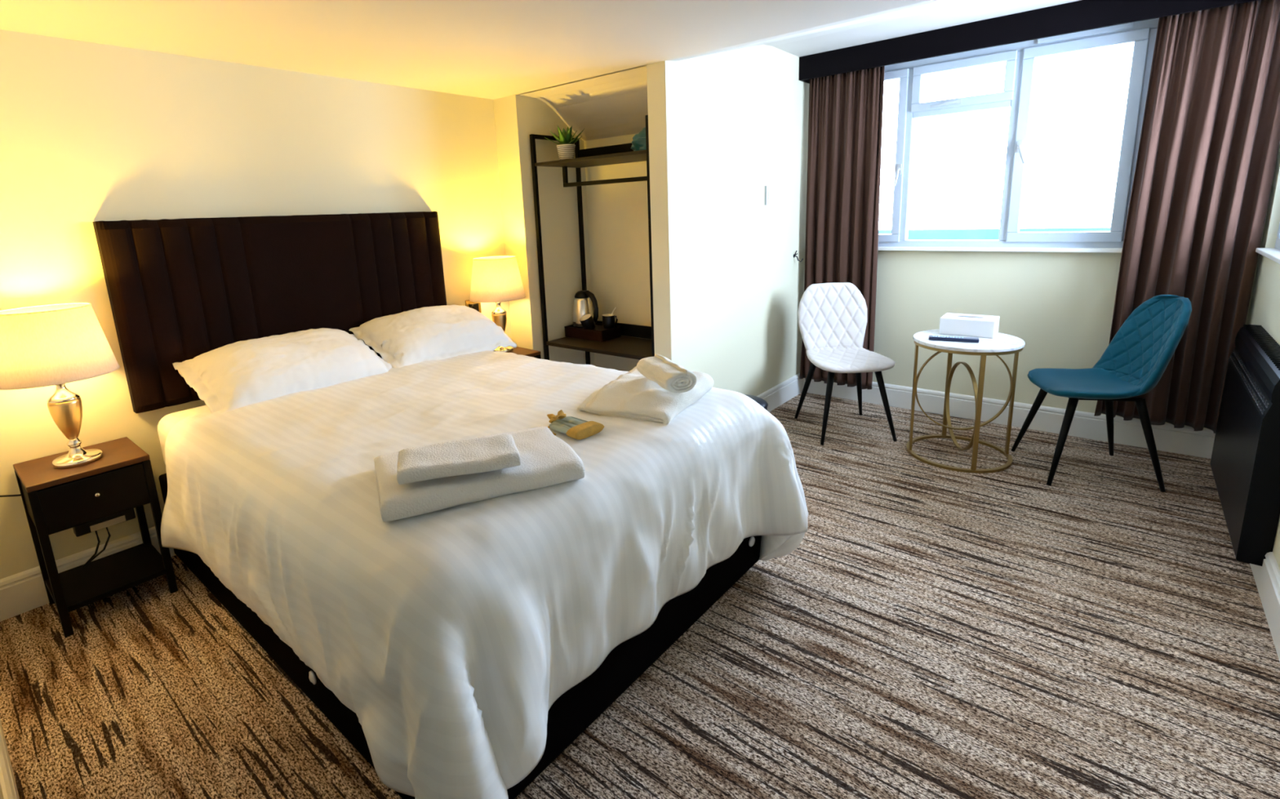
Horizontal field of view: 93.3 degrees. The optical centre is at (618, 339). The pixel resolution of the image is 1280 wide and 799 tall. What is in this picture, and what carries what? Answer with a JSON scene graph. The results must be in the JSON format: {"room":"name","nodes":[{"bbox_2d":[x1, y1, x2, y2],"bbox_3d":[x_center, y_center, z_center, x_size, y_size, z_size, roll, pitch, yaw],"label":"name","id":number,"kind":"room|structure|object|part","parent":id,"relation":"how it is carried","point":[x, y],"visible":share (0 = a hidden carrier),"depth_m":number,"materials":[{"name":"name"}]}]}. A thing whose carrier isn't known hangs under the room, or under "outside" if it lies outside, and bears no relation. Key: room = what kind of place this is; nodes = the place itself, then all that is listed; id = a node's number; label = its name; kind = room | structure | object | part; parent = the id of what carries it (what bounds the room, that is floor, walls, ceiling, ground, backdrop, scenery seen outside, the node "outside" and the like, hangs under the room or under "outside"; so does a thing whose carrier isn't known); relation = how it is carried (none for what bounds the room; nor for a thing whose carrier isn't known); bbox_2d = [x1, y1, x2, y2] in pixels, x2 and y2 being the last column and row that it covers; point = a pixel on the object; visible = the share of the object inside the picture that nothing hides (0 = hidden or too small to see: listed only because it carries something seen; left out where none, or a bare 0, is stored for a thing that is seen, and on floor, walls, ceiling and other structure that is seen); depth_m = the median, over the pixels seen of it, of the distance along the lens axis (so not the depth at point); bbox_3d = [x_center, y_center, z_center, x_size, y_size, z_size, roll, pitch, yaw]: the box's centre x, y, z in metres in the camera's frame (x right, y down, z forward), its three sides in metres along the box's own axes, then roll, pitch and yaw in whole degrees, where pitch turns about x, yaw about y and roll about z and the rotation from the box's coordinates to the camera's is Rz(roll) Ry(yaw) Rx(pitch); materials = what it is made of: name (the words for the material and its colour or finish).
{"room":"hotel room","nodes":[
{"label":"hotel room","id":0,"kind":"room"},
{"bbox_2d":[0,782,4,798],"bbox_3d":[-1.794,0.145,1.413,1.811,2.163,0.120,8,16,39],"label":"wall","id":1,"kind":"structure","parent":0,"point":[1,790],"depth_m":1.33,"materials":[{"name":"beige paint"}]},
{"bbox_2d":[0,719,19,798],"bbox_3d":[-1.674,1.061,1.629,1.711,0.152,0.018,8,16,39],"label":"baseboard","id":2,"kind":"structure","parent":1,"relation":"attached to","point":[7,781],"depth_m":1.44,"materials":[{"name":"white paint"}]},
{"bbox_2d":[0,29,511,579],"bbox_3d":[-2.309,0.012,2.135,0.120,2.163,4.826,8,16,39],"label":"wall","id":3,"kind":"structure","parent":0,"point":[90,132],"depth_m":2.47,"materials":[{"name":"beige paint"}]},
{"bbox_2d":[0,493,21,497],"bbox_3d":[-2.243,0.566,2.174,0.023,0.067,0.278,9,17,43],"label":"cable","id":4,"kind":"object","parent":3,"relation":"attached to","point":[8,495],"visible":0.48,"depth_m":2.20,"materials":[{"name":"black plastic"}]},
{"bbox_2d":[0,526,175,622],"bbox_3d":[-1.502,0.738,3.123,0.018,0.152,2.586,8,16,39],"label":"baseboard","id":5,"kind":"structure","parent":3,"relation":"attached to","point":[23,592],"depth_m":2.29,"materials":[{"name":"white paint"}]},
{"bbox_2d":[465,299,481,312],"bbox_3d":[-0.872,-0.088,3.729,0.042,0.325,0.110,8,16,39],"label":"wall socket","id":6,"kind":"object","parent":3,"relation":"attached to","point":[475,305],"visible":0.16,"depth_m":3.69,"materials":[{"name":"gold metal"}]},
{"bbox_2d":[0,0,1080,99],"bbox_3d":[-0.335,-1.275,1.377,3.801,0.552,6.695,8,16,39],"label":"ceiling","id":7,"kind":"structure","parent":0,"point":[486,49],"depth_m":2.35,"materials":[{"name":"white paint"}]},
{"bbox_2d":[493,94,595,365],"bbox_3d":[-0.439,-0.492,4.159,0.324,2.163,0.774,8,16,39],"label":"wall pier","id":8,"kind":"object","parent":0,"point":[517,117],"visible":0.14,"depth_m":3.83,"materials":[{"name":"beige paint"}]},
{"bbox_2d":[556,143,575,159],"bbox_3d":[-0.310,-1.122,3.628,0.112,0.096,0.112,8,16,39],"label":"pot","id":9,"kind":"object","parent":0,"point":[566,151],"depth_m":3.59,"materials":[{"name":"white ceramic"}]},
{"bbox_2d":[519,64,648,141],"bbox_3d":[-0.032,-1.475,3.483,0.972,0.553,0.620,8,16,39],"label":"ceiling","id":10,"kind":"structure","parent":0,"point":[611,104],"depth_m":3.56,"materials":[{"name":"white paint"}]},
{"bbox_2d":[583,133,651,371],"bbox_3d":[0.209,-0.472,3.940,0.952,2.163,0.120,8,16,39],"label":"wall","id":11,"kind":"structure","parent":0,"point":[618,212],"depth_m":3.99,"materials":[{"name":"beige paint"}]},
{"bbox_2d":[0,392,1279,798],"bbox_3d":[-0.258,1.065,1.854,3.801,0.060,6.645,8,16,39],"label":"floor","id":12,"kind":"structure","parent":0,"point":[1098,632],"depth_m":1.85,"materials":[{"name":"carpet"}]},
{"bbox_2d":[13,436,177,637],"bbox_3d":[-1.963,0.720,2.284,0.340,0.570,0.335,8,16,39],"label":"nightstand","id":13,"kind":"object","parent":12,"relation":"on","point":[55,500],"depth_m":2.20,"materials":[{"name":"brown wood"}]},
{"bbox_3d":[-2.182,0.743,2.268,0.024,0.549,0.024,8,16,39],"label":"leg","id":14,"kind":"part","parent":13,"relation":"part of","materials":[{"name":"black wood"}]},
{"bbox_3d":[-1.950,0.774,2.077,0.024,0.549,0.024,8,16,39],"label":"leg","id":15,"kind":"part","parent":13,"relation":"part of","materials":[{"name":"black wood"}]},
{"bbox_2d":[0,302,119,468],"bbox_3d":[-1.988,0.167,2.155,0.344,0.567,0.344,8,16,39],"label":"table lamp","id":16,"kind":"object","parent":13,"relation":"on","point":[57,344],"visible":1,"depth_m":2.05,"materials":[{"name":"beige fabric"}]},
{"bbox_3d":[-1.999,-0.108,2.097,0.260,0.004,0.260,8,16,39],"label":"shade trim","id":17,"kind":"part","parent":16,"relation":"part of","materials":[{"name":"fabric"}]},
{"bbox_3d":[-1.994,0.009,2.122,0.340,0.240,0.340,8,16,39],"label":"lamp shade","id":18,"kind":"part","parent":16,"relation":"part of","materials":[{"name":"fabric"}]},
{"bbox_3d":[-1.990,0.126,2.147,0.344,0.004,0.344,8,16,39],"label":"shade trim","id":19,"kind":"part","parent":16,"relation":"part of","materials":[{"name":"fabric"}]},
{"bbox_3d":[-1.857,0.560,2.153,0.016,0.158,0.287,8,16,39],"label":"drawer","id":20,"kind":"part","parent":13,"relation":"part of","materials":[{"name":"black wood"}]},
{"bbox_3d":[-1.846,0.548,2.140,0.014,0.015,0.015,8,16,39],"label":"knob","id":21,"kind":"part","parent":13,"relation":"part of","materials":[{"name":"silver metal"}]},
{"bbox_3d":[-1.876,0.723,2.222,0.052,0.171,0.172,8,16,39],"label":"power strip","id":22,"kind":"part","parent":13,"relation":"part of","materials":[{"name":"white plastic"}]},
{"bbox_2d":[44,542,166,612],"bbox_3d":[-1.960,0.905,2.327,0.320,0.020,0.329,8,16,39],"label":"shelf","id":23,"kind":"object","parent":13,"relation":"attached to","point":[104,577],"depth_m":2.30,"materials":[{"name":"black wood"}]},
{"bbox_3d":[-1.855,0.669,2.199,0.003,0.023,0.100,8,16,39],"label":"socket panel","id":24,"kind":"part","parent":13,"relation":"part of","materials":[{"name":"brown plastic"}]},
{"bbox_3d":[-1.983,0.686,2.501,0.024,0.549,0.024,8,16,39],"label":"leg","id":25,"kind":"part","parent":13,"relation":"part of","materials":[{"name":"black wood"}]},
{"bbox_3d":[-1.751,0.717,2.309,0.024,0.549,0.024,8,16,39],"label":"leg","id":26,"kind":"part","parent":13,"relation":"part of","materials":[{"name":"black wood"}]},
{"bbox_2d":[93,211,761,798],"bbox_3d":[-0.703,0.214,2.362,2.092,1.429,1.502,8,16,39],"label":"bed","id":27,"kind":"object","parent":12,"relation":"on","point":[179,290],"visible":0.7,"depth_m":2.52,"materials":[{"name":"black"}]},
{"bbox_3d":[-0.684,0.401,2.373,1.980,0.253,1.398,8,16,39],"label":"mattress","id":28,"kind":"part","parent":27,"relation":"part of","materials":[{"name":"white fabric"}]},
{"bbox_3d":[-1.489,-0.214,2.930,0.078,0.766,1.502,8,16,39],"label":"headboard","id":29,"kind":"part","parent":27,"relation":"part of","materials":[{"name":"brown fabric"}]},
{"bbox_2d":[160,350,808,798],"bbox_3d":[-0.466,0.568,2.272,1.902,0.700,1.682,8,16,39],"label":"duvet","id":30,"kind":"object","parent":27,"relation":"on","point":[451,636],"visible":0.84,"depth_m":1.56,"materials":[{"name":"white fabric"}]},
{"bbox_2d":[172,328,391,413],"bbox_3d":[-1.417,0.115,2.631,0.482,0.267,0.760,8,16,39],"label":"pillow","id":31,"kind":"object","parent":30,"relation":"on","point":[239,374],"visible":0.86,"depth_m":2.46,"materials":[{"name":"white fabric"}]},
{"bbox_2d":[348,304,517,368],"bbox_3d":[-0.965,-0.045,3.182,0.491,0.259,0.732,8,16,39],"label":"pillow","id":32,"kind":"object","parent":30,"relation":"on","point":[416,335],"visible":0.98,"depth_m":3.02,"materials":[{"name":"white fabric"}]},
{"bbox_2d":[373,426,584,522],"bbox_3d":[-0.377,0.332,1.603,0.494,0.063,0.350,-7,13,-23],"label":"bath towel","id":33,"kind":"object","parent":30,"relation":"on","point":[546,460],"visible":0.73,"depth_m":1.48,"materials":[{"name":"white fabric"}]},
{"bbox_2d":[396,433,520,484],"bbox_3d":[-0.396,0.293,1.498,0.288,0.044,0.153,-6,13,-17],"label":"hand towel","id":34,"kind":"object","parent":33,"relation":"on","point":[461,457],"visible":1,"depth_m":1.46,"materials":[{"name":"white fabric"}]},
{"bbox_2d":[546,409,604,439],"bbox_3d":[-0.152,0.266,1.901,0.188,0.046,0.123,10,17,44],"label":"pouch","id":35,"kind":"object","parent":30,"relation":"on","point":[577,428],"visible":1,"depth_m":1.86,"materials":[{"name":"plastic"}]},
{"bbox_3d":[-0.204,0.266,1.915,0.051,0.036,0.106,1,12,14],"label":"cord","id":36,"kind":"part","parent":35,"relation":"part of","materials":[{"name":"yellow"}]},
{"bbox_2d":[576,366,714,424],"bbox_3d":[0.103,0.186,2.177,0.369,0.076,0.450,4,14,28],"label":"bath towel","id":37,"kind":"object","parent":30,"relation":"on","point":[632,395],"visible":0.83,"depth_m":2.05,"materials":[{"name":"white fabric"}]},
{"bbox_2d":[636,354,696,393],"bbox_3d":[0.168,0.115,2.109,0.126,0.080,0.270,-6,13,-18],"label":"rolled towel","id":38,"kind":"object","parent":37,"relation":"on","point":[670,375],"visible":1,"depth_m":2.02,"materials":[{"name":"white fabric"}]},
{"bbox_2d":[509,346,541,359],"bbox_3d":[-0.692,0.359,3.744,0.340,0.570,0.335,9,16,43],"label":"nightstand","id":39,"kind":"object","parent":12,"relation":"on","point":[518,350],"visible":0.1,"depth_m":3.69,"materials":[{"name":"brown wood"}]},
{"bbox_2d":[469,255,525,352],"bbox_3d":[-0.718,-0.210,3.627,0.334,0.567,0.334,8,16,39],"label":"table lamp","id":40,"kind":"object","parent":39,"relation":"on","point":[497,279],"visible":0.85,"depth_m":3.48,"materials":[{"name":"beige fabric"}]},
{"bbox_3d":[-0.729,-0.485,3.569,0.253,0.004,0.253,8,16,39],"label":"shade trim","id":41,"kind":"part","parent":40,"relation":"part of","materials":[{"name":"fabric"}]},
{"bbox_3d":[-0.720,-0.250,3.619,0.334,0.004,0.334,8,16,39],"label":"shade trim","id":42,"kind":"part","parent":40,"relation":"part of","materials":[{"name":"fabric"}]},
{"bbox_3d":[-0.725,-0.367,3.594,0.330,0.240,0.330,8,16,39],"label":"lamp shade","id":43,"kind":"part","parent":40,"relation":"part of","materials":[{"name":"fabric"}]},
{"bbox_2d":[529,115,654,364],"bbox_3d":[-0.021,-0.319,3.700,0.900,1.862,0.412,8,16,39],"label":"rack","id":44,"kind":"object","parent":12,"relation":"on","point":[626,346],"visible":0.4,"depth_m":3.72,"materials":[{"name":"black metal"}]},
{"bbox_3d":[-0.481,-0.329,3.832,0.024,1.862,0.024,8,16,39],"label":"post","id":45,"kind":"part","parent":44,"relation":"part of","materials":[{"name":"black metal"}]},
{"bbox_2d":[544,125,584,159],"bbox_3d":[-0.308,-1.178,3.618,0.224,0.209,0.228,8,16,39],"label":"potted succulent","id":46,"kind":"object","parent":44,"relation":"on","point":[566,148],"visible":0.93,"depth_m":3.58,"materials":[{"name":"green plant"}]},
{"bbox_3d":[-0.233,-0.400,4.122,0.024,1.862,0.024,8,16,39],"label":"post","id":47,"kind":"part","parent":44,"relation":"part of","materials":[{"name":"black metal"}]},
{"bbox_2d":[564,323,621,342],"bbox_3d":[-0.168,-0.056,3.983,0.330,0.070,0.190,8,16,39],"label":"tray","id":48,"kind":"object","parent":44,"relation":"on","point":[598,333],"visible":0.82,"depth_m":3.90,"materials":[{"name":"black wood"}]},
{"bbox_2d":[573,290,598,328],"bbox_3d":[-0.211,-0.211,4.011,0.192,0.242,0.144,0,12,11],"label":"kettle","id":49,"kind":"object","parent":48,"relation":"on","point":[582,306],"visible":0.77,"depth_m":3.96,"materials":[{"name":"silver metal"}]},
{"bbox_3d":[-0.238,-0.304,3.996,0.102,0.044,0.102,8,16,39],"label":"lid","id":50,"kind":"part","parent":49,"relation":"part of","materials":[{"name":"black plastic"}]},
{"bbox_3d":[-0.179,-0.212,3.968,0.125,0.225,0.033,8,16,39],"label":"handle","id":51,"kind":"part","parent":49,"relation":"part of","materials":[{"name":"black plastic"}]},
{"bbox_2d":[579,314,595,329],"bbox_3d":[-0.204,-0.111,3.910,0.108,0.107,0.101,3,13,25],"label":"mug","id":52,"kind":"object","parent":48,"relation":"on","point":[587,322],"visible":0.98,"depth_m":3.88,"materials":[{"name":"black ceramic"}]},
{"bbox_2d":[602,314,617,328],"bbox_3d":[-0.049,-0.120,3.931,0.108,0.084,0.084,-4,12,-9],"label":"mug","id":53,"kind":"object","parent":48,"relation":"on","point":[608,321],"visible":0.98,"depth_m":3.90,"materials":[{"name":"black ceramic"}]},
{"bbox_3d":[-0.034,-0.982,3.540,0.796,0.126,0.024,8,16,39],"label":"hanging rail","id":54,"kind":"part","parent":44,"relation":"part of","materials":[{"name":"black metal"}]},
{"bbox_3d":[0.075,-1.148,3.680,0.852,0.096,0.012,8,16,39],"label":"panel","id":55,"kind":"part","parent":44,"relation":"part of","materials":[{"name":"black metal"}]},
{"bbox_3d":[0.119,-0.057,3.912,0.852,0.080,0.012,8,16,39],"label":"panel","id":56,"kind":"part","parent":44,"relation":"part of","materials":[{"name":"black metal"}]},
{"bbox_2d":[631,127,646,151],"bbox_3d":[0.174,-1.103,3.333,0.244,0.143,0.184,8,16,39],"label":"fabric bag","id":57,"kind":"object","parent":44,"relation":"on","point":[638,142],"visible":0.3,"depth_m":3.30,"materials":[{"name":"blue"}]},
{"bbox_3d":[0.191,-0.238,3.278,0.024,1.862,0.024,8,16,39],"label":"post","id":58,"kind":"part","parent":44,"relation":"part of","materials":[{"name":"black metal"}]},
{"bbox_2d":[744,394,768,410],"bbox_3d":[0.730,0.485,3.541,0.288,0.298,0.288,8,16,39],"label":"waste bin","id":59,"kind":"object","parent":12,"relation":"on","point":[762,402],"visible":0.17,"depth_m":3.48,"materials":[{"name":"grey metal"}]},
{"bbox_2d":[794,282,897,445],"bbox_3d":[1.388,0.121,3.719,0.464,0.888,0.548,-3,12,-2],"label":"dining chair","id":60,"kind":"object","parent":12,"relation":"on","point":[833,316],"visible":1,"depth_m":3.85,"materials":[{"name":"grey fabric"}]},
{"bbox_3d":[1.215,0.320,3.910,0.039,0.433,0.159,-14,17,-43],"label":"leg","id":61,"kind":"part","parent":60,"relation":"part of","materials":[{"name":"black metal"}]},
{"bbox_3d":[1.228,0.394,3.559,0.039,0.433,0.159,8,16,40],"label":"leg","id":62,"kind":"part","parent":60,"relation":"part of","materials":[{"name":"black"}]},
{"bbox_3d":[1.372,-0.136,3.862,0.450,0.442,0.162,-3,12,-2],"label":"backrest","id":63,"kind":"part","parent":60,"relation":"part of","materials":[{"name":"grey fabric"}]},
{"bbox_3d":[1.389,0.125,3.671,0.464,0.067,0.430,-3,12,-2],"label":"seat","id":64,"kind":"part","parent":60,"relation":"part of","materials":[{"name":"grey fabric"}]},
{"bbox_3d":[1.567,0.304,3.920,0.039,0.433,0.159,8,16,40],"label":"leg","id":65,"kind":"part","parent":60,"relation":"part of","materials":[{"name":"black"}]},
{"bbox_3d":[1.580,0.378,3.568,0.039,0.433,0.159,-14,17,-43],"label":"leg","id":66,"kind":"part","parent":60,"relation":"part of","materials":[{"name":"black"}]},
{"bbox_2d":[906,328,1025,473],"bbox_3d":[1.869,0.311,3.282,0.516,0.655,0.516,0,12,12],"label":"side table","id":67,"kind":"object","parent":12,"relation":"on","point":[1002,344],"visible":0.88,"depth_m":3.19,"materials":[{"name":"gold metal"}]},
{"bbox_3d":[1.631,0.320,3.335,0.012,0.607,0.022,0,12,12],"label":"leg","id":68,"kind":"part","parent":67,"relation":"part of","materials":[{"name":"gold metal"}]},
{"bbox_3d":[1.920,0.269,3.518,0.022,0.607,0.012,0,12,12],"label":"leg","id":69,"kind":"part","parent":67,"relation":"part of","materials":[{"name":"gold metal"}]},
{"bbox_2d":[928,334,978,342],"bbox_3d":[1.759,-0.006,3.167,0.230,0.020,0.048,4,14,28],"label":"remote control","id":70,"kind":"object","parent":67,"relation":"on","point":[944,338],"visible":1,"depth_m":3.15,"materials":[{"name":"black plastic"}]},
{"bbox_2d":[938,312,999,337],"bbox_3d":[1.929,-0.082,3.318,0.260,0.093,0.180,7,15,38],"label":"tissue box","id":71,"kind":"object","parent":67,"relation":"on","point":[955,324],"visible":1,"depth_m":3.26,"materials":[{"name":"white plastic"}]},
{"bbox_3d":[1.820,0.372,3.051,0.022,0.607,0.012,0,12,12],"label":"leg","id":72,"kind":"part","parent":67,"relation":"part of","materials":[{"name":"gold metal"}]},
{"bbox_3d":[2.108,0.322,3.233,0.012,0.607,0.022,0,12,12],"label":"leg","id":73,"kind":"part","parent":67,"relation":"part of","materials":[{"name":"gold metal"}]},
{"bbox_2d":[1010,294,1191,492],"bbox_3d":[2.402,0.230,2.996,0.578,0.895,0.464,1,12,13],"label":"dining chair","id":74,"kind":"object","parent":12,"relation":"on","point":[1137,357],"visible":1,"depth_m":2.93,"materials":[{"name":"teal fabric"}]},
{"bbox_3d":[2.233,0.417,3.262,0.039,0.433,0.159,-10,14,-33],"label":"leg","id":75,"kind":"part","parent":74,"relation":"part of","materials":[{"name":"black"}]},
{"bbox_3d":[2.155,0.491,2.926,0.159,0.433,0.039,-9,14,-29],"label":"leg","id":76,"kind":"part","parent":74,"relation":"part of","materials":[{"name":"black"}]},
{"bbox_3d":[2.339,0.198,3.003,0.434,0.128,0.464,1,12,13],"label":"seat","id":77,"kind":"part","parent":74,"relation":"part of","materials":[{"name":"teal fabric"}]},
{"bbox_3d":[2.583,0.420,3.181,0.159,0.433,0.039,-9,14,-29],"label":"leg","id":78,"kind":"part","parent":74,"relation":"part of","materials":[{"name":"black"}]},
{"bbox_3d":[2.361,0.254,3.010,0.300,0.018,0.280,1,12,13],"label":"seat frame","id":79,"kind":"part","parent":74,"relation":"part of","materials":[{"name":"black"}]},
{"bbox_3d":[2.535,0.010,2.916,0.287,0.442,0.432,1,12,13],"label":"backrest","id":80,"kind":"part","parent":74,"relation":"part of","materials":[{"name":"teal fabric"}]},
{"bbox_3d":[2.505,0.494,2.845,0.039,0.433,0.159,-10,14,-33],"label":"leg","id":81,"kind":"part","parent":74,"relation":"part of","materials":[{"name":"black"}]},
{"bbox_2d":[646,44,808,412],"bbox_3d":[0.776,-0.584,3.755,0.129,2.415,1.719,8,16,39],"label":"wall","id":82,"kind":"structure","parent":0,"point":[725,126],"depth_m":3.52,"materials":[{"name":"beige paint"}]},
{"bbox_2d":[764,185,773,204],"bbox_3d":[0.959,-0.918,3.836,0.016,0.120,0.092,8,16,39],"label":"light switch","id":83,"kind":"object","parent":82,"relation":"attached to","point":[768,188],"visible":1,"depth_m":3.82,"materials":[{"name":"white plastic"}]},
{"bbox_2d":[793,250,803,262],"bbox_3d":[1.259,-0.584,4.218,0.067,0.082,0.024,5,14,30],"label":"hook","id":84,"kind":"object","parent":82,"relation":"attached to","point":[795,254],"visible":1,"depth_m":4.22,"materials":[{"name":"black metal"}]},
{"bbox_2d":[804,83,1275,429],"bbox_3d":[2.288,-0.627,3.673,2.545,2.415,0.150,8,16,39],"label":"wall","id":85,"kind":"structure","parent":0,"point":[1060,304],"depth_m":3.65,"materials":[{"name":"beige paint"}]},
{"bbox_2d":[803,377,1215,458],"bbox_3d":[2.262,0.433,3.845,2.284,0.152,0.018,8,16,39],"label":"baseboard","id":86,"kind":"structure","parent":85,"relation":"attached to","point":[1184,441],"depth_m":3.61,"materials":[{"name":"white paint"}]},
{"bbox_2d":[878,17,1159,253],"bbox_3d":[2.051,-1.127,3.647,1.760,1.168,0.138,8,16,39],"label":"window","id":87,"kind":"structure","parent":85,"relation":"attached to","point":[1020,58],"depth_m":3.44,"materials":[{"name":"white plastic"}]},
{"bbox_3d":[1.637,-1.189,4.016,0.505,1.062,0.064,8,16,39],"label":"sash","id":88,"kind":"part","parent":87,"relation":"part of","materials":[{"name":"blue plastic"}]},
{"bbox_3d":[1.780,-1.049,3.846,0.029,0.136,0.059,8,16,39],"label":"handle","id":89,"kind":"part","parent":87,"relation":"part of","materials":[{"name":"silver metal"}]},
{"bbox_3d":[1.960,-1.415,3.616,0.161,0.027,0.038,8,16,39],"label":"handle","id":90,"kind":"part","parent":87,"relation":"part of","materials":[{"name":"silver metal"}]},
{"bbox_3d":[2.042,-1.523,3.587,0.540,0.264,0.064,8,16,39],"label":"sash","id":91,"kind":"part","parent":87,"relation":"part of","materials":[{"name":"blue plastic"}]},
{"bbox_3d":[2.065,-0.565,3.756,1.760,0.022,0.075,8,16,39],"label":"sill","id":92,"kind":"part","parent":87,"relation":"part of","materials":[{"name":"white paint"}]},
{"bbox_3d":[2.276,-1.062,3.416,0.032,0.131,0.074,0,12,12],"label":"handle","id":93,"kind":"part","parent":87,"relation":"part of","materials":[{"name":"silver metal"}]},
{"bbox_3d":[2.491,-1.074,3.312,0.530,1.062,0.064,8,16,39],"label":"sash","id":94,"kind":"part","parent":87,"relation":"part of","materials":[{"name":"blue plastic"}]},
{"bbox_2d":[1037,22,1133,44],"bbox_3d":[2.450,-1.615,3.182,0.400,0.027,0.012,8,16,39],"label":"vent","id":95,"kind":"object","parent":87,"relation":"attached to","point":[1124,28],"depth_m":3.17,"materials":[{"name":"white plastic"}]},
{"bbox_2d":[799,0,1257,83],"bbox_3d":[2.124,-1.688,3.331,2.280,0.144,0.170,8,16,39],"label":"pelmet","id":96,"kind":"object","parent":85,"relation":"attached to","point":[1082,15],"visible":0.93,"depth_m":3.27,"materials":[{"name":"black wood"}]},
{"bbox_2d":[799,66,884,389],"bbox_3d":[1.505,-0.713,4.093,0.514,2.100,0.078,8,16,39],"label":"curtain","id":97,"kind":"object","parent":96,"relation":"hanging from","point":[846,109],"visible":0.7,"depth_m":4.02,"materials":[{"name":"brown fabric"}]},
{"bbox_2d":[1093,0,1279,433],"bbox_3d":[2.825,-0.559,2.994,0.535,2.050,0.100,7,15,38],"label":"curtain","id":98,"kind":"object","parent":96,"relation":"hanging from","point":[1210,140],"visible":0.87,"depth_m":2.94,"materials":[{"name":"brown fabric"}]},
{"bbox_2d":[1247,143,1279,569],"bbox_3d":[1.113,0.098,0.473,0.150,2.415,6.695,8,16,39],"label":"wall","id":99,"kind":"structure","parent":0,"point":[1264,308],"depth_m":2.76,"materials":[{"name":"beige paint"}]},
{"bbox_2d":[1210,324,1279,566],"bbox_3d":[2.531,0.357,2.421,0.082,0.690,1.000,8,16,39],"label":"wall heater","id":100,"kind":"object","parent":99,"relation":"attached to","point":[1245,460],"visible":1,"depth_m":2.19,"materials":[{"name":"black metal"}]},
{"bbox_2d":[1249,551,1279,662],"bbox_3d":[1.075,1.142,0.730,0.018,0.152,6.445,8,16,39],"label":"baseboard","id":101,"kind":"structure","parent":99,"relation":"attached to","point":[1267,576],"depth_m":1.98,"materials":[{"name":"white paint"}]},
{"bbox_2d":[1255,221,1279,264],"bbox_3d":[2.742,-0.848,2.365,0.120,1.068,0.890,8,16,39],"label":"window","id":102,"kind":"structure","parent":99,"relation":"in","point":[1273,254],"depth_m":2.69,"materials":[{"name":"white plastic"}]},
{"bbox_3d":[2.751,-0.337,2.483,0.090,0.020,0.890,8,16,39],"label":"sill","id":103,"kind":"part","parent":102,"relation":"part of","materials":[{"name":"white paint"}]},
{"bbox_3d":[2.771,-0.855,2.352,0.060,1.050,0.870,8,16,39],"label":"frame","id":104,"kind":"part","parent":102,"relation":"part of","materials":[{"name":"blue plastic"}]},
{"label":"outside","id":105,"kind":"structure","parent":0,"visible":0},
{"bbox_2d":[878,226,1110,239],"bbox_3d":[3.121,-0.710,4.855,7.500,0.300,1.700,8,16,39],"label":"flat roof","id":106,"kind":"structure","parent":105,"point":[929,233],"depth_m":5.57,"materials":[{"name":"white"}]}
]}

